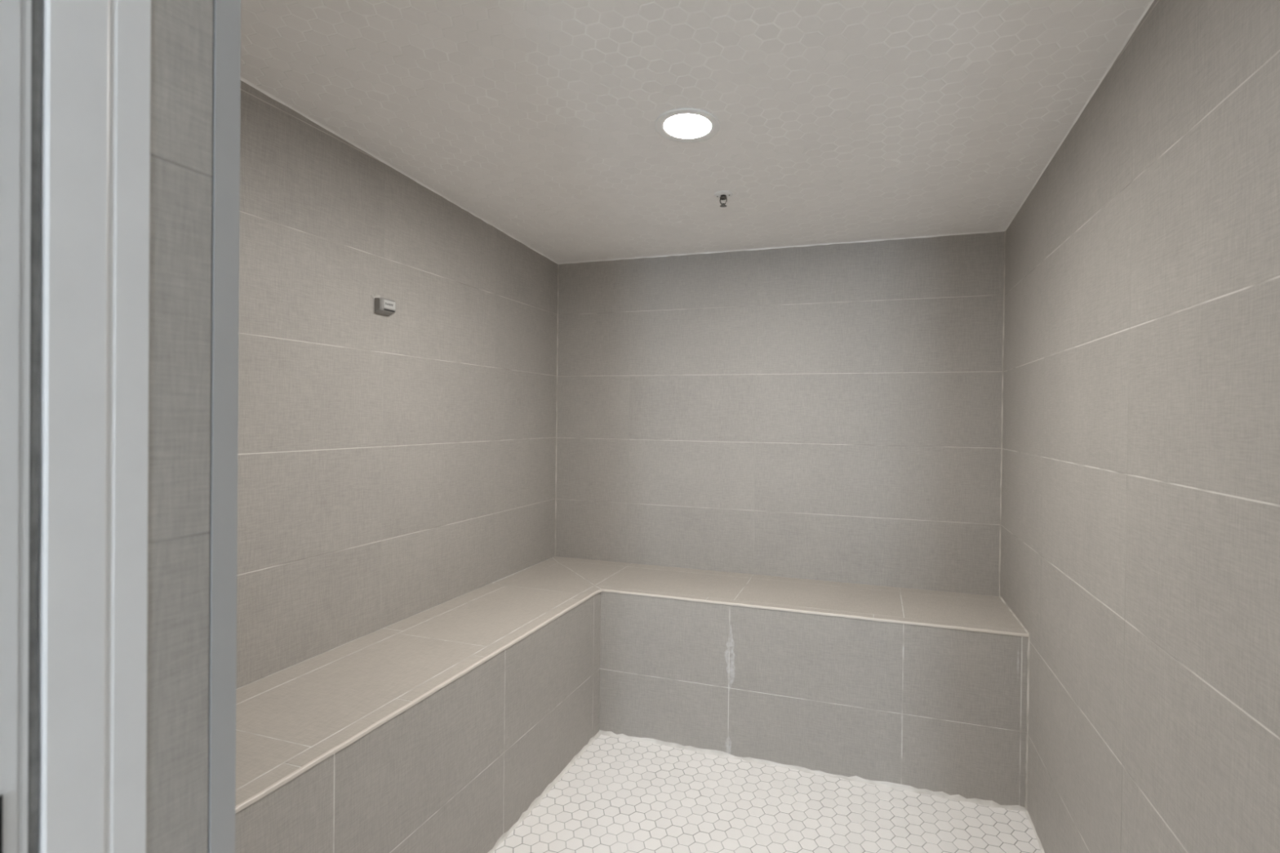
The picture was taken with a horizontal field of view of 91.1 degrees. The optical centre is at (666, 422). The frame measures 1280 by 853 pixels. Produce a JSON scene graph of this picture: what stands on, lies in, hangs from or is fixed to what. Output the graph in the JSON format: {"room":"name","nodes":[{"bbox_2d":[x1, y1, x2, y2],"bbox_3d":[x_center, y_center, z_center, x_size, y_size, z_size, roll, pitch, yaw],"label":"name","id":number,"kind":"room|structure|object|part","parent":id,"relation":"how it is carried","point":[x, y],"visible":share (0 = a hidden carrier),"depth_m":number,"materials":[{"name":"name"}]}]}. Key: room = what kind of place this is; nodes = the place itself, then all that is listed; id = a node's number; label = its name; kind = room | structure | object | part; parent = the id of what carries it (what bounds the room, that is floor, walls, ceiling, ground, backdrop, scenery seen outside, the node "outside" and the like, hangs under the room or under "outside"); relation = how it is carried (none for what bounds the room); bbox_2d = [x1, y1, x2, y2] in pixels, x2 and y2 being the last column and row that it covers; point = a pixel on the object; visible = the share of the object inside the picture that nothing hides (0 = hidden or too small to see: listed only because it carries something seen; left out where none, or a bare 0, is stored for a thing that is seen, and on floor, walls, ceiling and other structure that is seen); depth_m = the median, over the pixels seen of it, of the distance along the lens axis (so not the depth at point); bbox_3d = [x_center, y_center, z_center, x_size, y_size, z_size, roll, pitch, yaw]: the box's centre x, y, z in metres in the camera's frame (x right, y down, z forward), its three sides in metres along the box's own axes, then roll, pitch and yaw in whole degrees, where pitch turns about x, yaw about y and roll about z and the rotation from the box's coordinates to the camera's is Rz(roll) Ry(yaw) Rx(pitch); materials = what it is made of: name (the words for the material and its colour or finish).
{"room":"spa","nodes":[
{"label":"spa","id":0,"kind":"room"},
{"bbox_2d":[146,0,240,852],"bbox_3d":[-0.407,0.154,0.457,2.206,2.291,0.220,1,0,18],"label":"wall","id":1,"kind":"structure","parent":0,"point":[195,67],"depth_m":0.53,"materials":[{"name":"tile"}]},
{"bbox_2d":[0,0,151,852],"bbox_3d":[-0.057,0.258,0.292,0.836,2.055,0.167,1,0,18],"label":"door frame","id":2,"kind":"structure","parent":1,"relation":"in","point":[75,74],"depth_m":0.45,"materials":[{"name":"metal"}]},
{"bbox_3d":[-0.444,0.291,0.404,0.003,0.088,0.026,1,0,18],"label":"strike plate","id":3,"kind":"part","parent":2,"relation":"part of","materials":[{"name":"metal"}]},
{"bbox_3d":[-0.457,0.252,0.390,0.015,2.055,0.101,1,0,18],"label":"frame","id":4,"kind":"part","parent":2,"relation":"part of","materials":[{"name":"grey metal"}]},
{"bbox_2d":[235,80,557,688],"bbox_3d":[-1.027,0.166,1.926,0.100,2.232,2.621,1,0,19],"label":"wall","id":5,"kind":"structure","parent":0,"point":[402,465],"depth_m":2.00,"materials":[{"name":"tile"}]},
{"bbox_2d":[371,293,395,316],"bbox_3d":[-0.914,-0.381,2.035,0.031,0.062,0.085,1,0,18],"label":"wall sensor","id":6,"kind":"object","parent":5,"relation":"attached to","point":[382,306],"visible":1,"depth_m":2.02,"materials":[{"name":"grey plastic"}]},
{"bbox_3d":[-0.898,-0.381,2.036,0.002,0.025,0.050,1,0,18],"label":"label plate","id":7,"kind":"part","parent":6,"relation":"part of","materials":[{"name":"silver metal"}]},
{"bbox_2d":[240,76,558,264],"bbox_3d":[-0.929,-0.848,2.006,0.006,0.122,2.400,1,0,19],"label":"trim","id":8,"kind":"structure","parent":5,"relation":"attached to","point":[242,79],"depth_m":1.99,"materials":[{"name":"tile"}]},
{"bbox_2d":[555,264,559,555],"bbox_3d":[-0.549,-0.062,3.144,0.006,1.467,0.006,1,0,18],"label":"trim","id":9,"kind":"structure","parent":5,"relation":"attached to","point":[557,264],"depth_m":3.15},
{"bbox_2d":[240,0,1151,262],"bbox_3d":[0.020,-0.881,1.576,2.112,0.208,2.620,1,0,18],"label":"ceiling","id":10,"kind":"structure","parent":0,"point":[841,121],"depth_m":1.64,"materials":[{"name":"white tile"}]},
{"bbox_2d":[654,107,719,142],"bbox_3d":[0.059,-0.832,1.761,0.184,0.016,0.183,1,0,18],"label":"recessed light","id":11,"kind":"object","parent":10,"relation":"in","point":[686,125],"visible":1,"depth_m":1.75,"materials":[{"name":"white plastic"}]},
{"bbox_2d":[663,114,711,137],"bbox_3d":[0.059,-0.830,1.761,0.132,0.007,0.132,1,0,18],"label":"diffuser","id":12,"kind":"object","parent":11,"relation":"attached to","point":[676,126],"depth_m":1.76,"materials":[{"name":"white plastic"}]},
{"bbox_2d":[714,191,732,207],"bbox_3d":[0.203,-0.792,2.233,0.065,0.047,0.065,1,0,18],"label":"sprinkler","id":13,"kind":"object","parent":10,"relation":"attached to","point":[722,195],"visible":1,"depth_m":2.22,"materials":[{"name":"silver metal"}]},
{"bbox_2d":[493,733,1040,852],"bbox_3d":[0.004,1.316,1.589,2.071,0.080,2.620,1,0,18],"label":"floor","id":14,"kind":"structure","parent":0,"point":[620,795],"depth_m":2.04,"materials":[{"name":"white tile"}]},
{"bbox_2d":[235,556,1029,852],"bbox_3d":[0.001,0.982,1.706,2.037,0.587,2.396,1,0,18],"label":"tiled bench","id":15,"kind":"object","parent":14,"relation":"on","point":[435,729],"visible":0.96,"depth_m":2.16,"materials":[{"name":"tile"}]},
{"bbox_3d":[-0.607,0.978,1.657,0.050,0.583,1.922,1,0,19],"label":"panel","id":16,"kind":"part","parent":15,"relation":"part of","materials":[{"name":"tile"}]},
{"bbox_2d":[487,731,600,852],"bbox_3d":[-0.579,1.262,1.647,0.015,0.015,1.925,1,0,19],"label":"trim","id":17,"kind":"structure","parent":15,"relation":"attached to","point":[537,801],"depth_m":2.12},
{"bbox_2d":[599,729,1026,811],"bbox_3d":[0.457,1.269,2.310,1.545,0.016,0.015,1,0,18],"label":"trim","id":18,"kind":"structure","parent":15,"relation":"attached to","point":[893,785],"depth_m":2.27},
{"bbox_3d":[0.467,0.985,2.340,1.550,0.583,0.050,1,0,18],"label":"panel","id":19,"kind":"part","parent":15,"relation":"part of","materials":[{"name":"tile"}]},
{"bbox_2d":[555,231,1004,596],"bbox_3d":[0.412,0.240,2.883,2.064,2.104,0.100,1,0,18],"label":"wall","id":20,"kind":"structure","parent":0,"point":[832,412],"depth_m":2.78,"materials":[{"name":"tile"}]},
{"bbox_2d":[558,230,1004,264],"bbox_3d":[0.408,-0.779,2.825,2.004,0.006,0.006,1,0,18],"label":"trim","id":21,"kind":"structure","parent":20,"relation":"attached to","point":[932,236],"depth_m":2.77,"materials":[{"name":"tile"}]},
{"bbox_2d":[1000,0,1279,852],"bbox_3d":[1.002,0.195,1.255,0.100,2.232,2.622,1,0,18],"label":"wall","id":22,"kind":"structure","parent":0,"point":[1140,525],"depth_m":1.19,"materials":[{"name":"tile"}]},
{"bbox_2d":[999,231,1005,595],"bbox_3d":[1.348,-0.035,2.516,0.006,1.467,0.006,1,0,18],"label":"trim","id":23,"kind":"structure","parent":22,"relation":"attached to","point":[1002,413],"depth_m":2.52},
{"bbox_2d":[999,595,1029,634],"bbox_3d":[1.268,0.698,2.298,0.006,0.006,0.476,1,0,18],"label":"trim","id":24,"kind":"structure","parent":22,"relation":"attached to","point":[1001,597],"depth_m":2.28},
{"bbox_2d":[1024,635,1030,810],"bbox_3d":[1.192,0.995,2.070,0.007,0.585,0.007,1,0,18],"label":"trim","id":25,"kind":"structure","parent":22,"relation":"attached to","point":[1028,641],"depth_m":2.07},
{"bbox_2d":[1025,810,1044,852],"bbox_3d":[0.898,1.285,1.158,0.010,0.010,1.925,1,0,17],"label":"trim","id":26,"kind":"structure","parent":22,"relation":"attached to","point":[1028,815],"depth_m":1.96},
{"bbox_2d":[1004,0,1154,231],"bbox_3d":[0.997,-0.821,1.369,0.005,0.121,2.400,1,0,18],"label":"trim","id":27,"kind":"structure","parent":22,"relation":"attached to","point":[1150,3],"depth_m":1.57,"materials":[{"name":"tile"}]}
]}

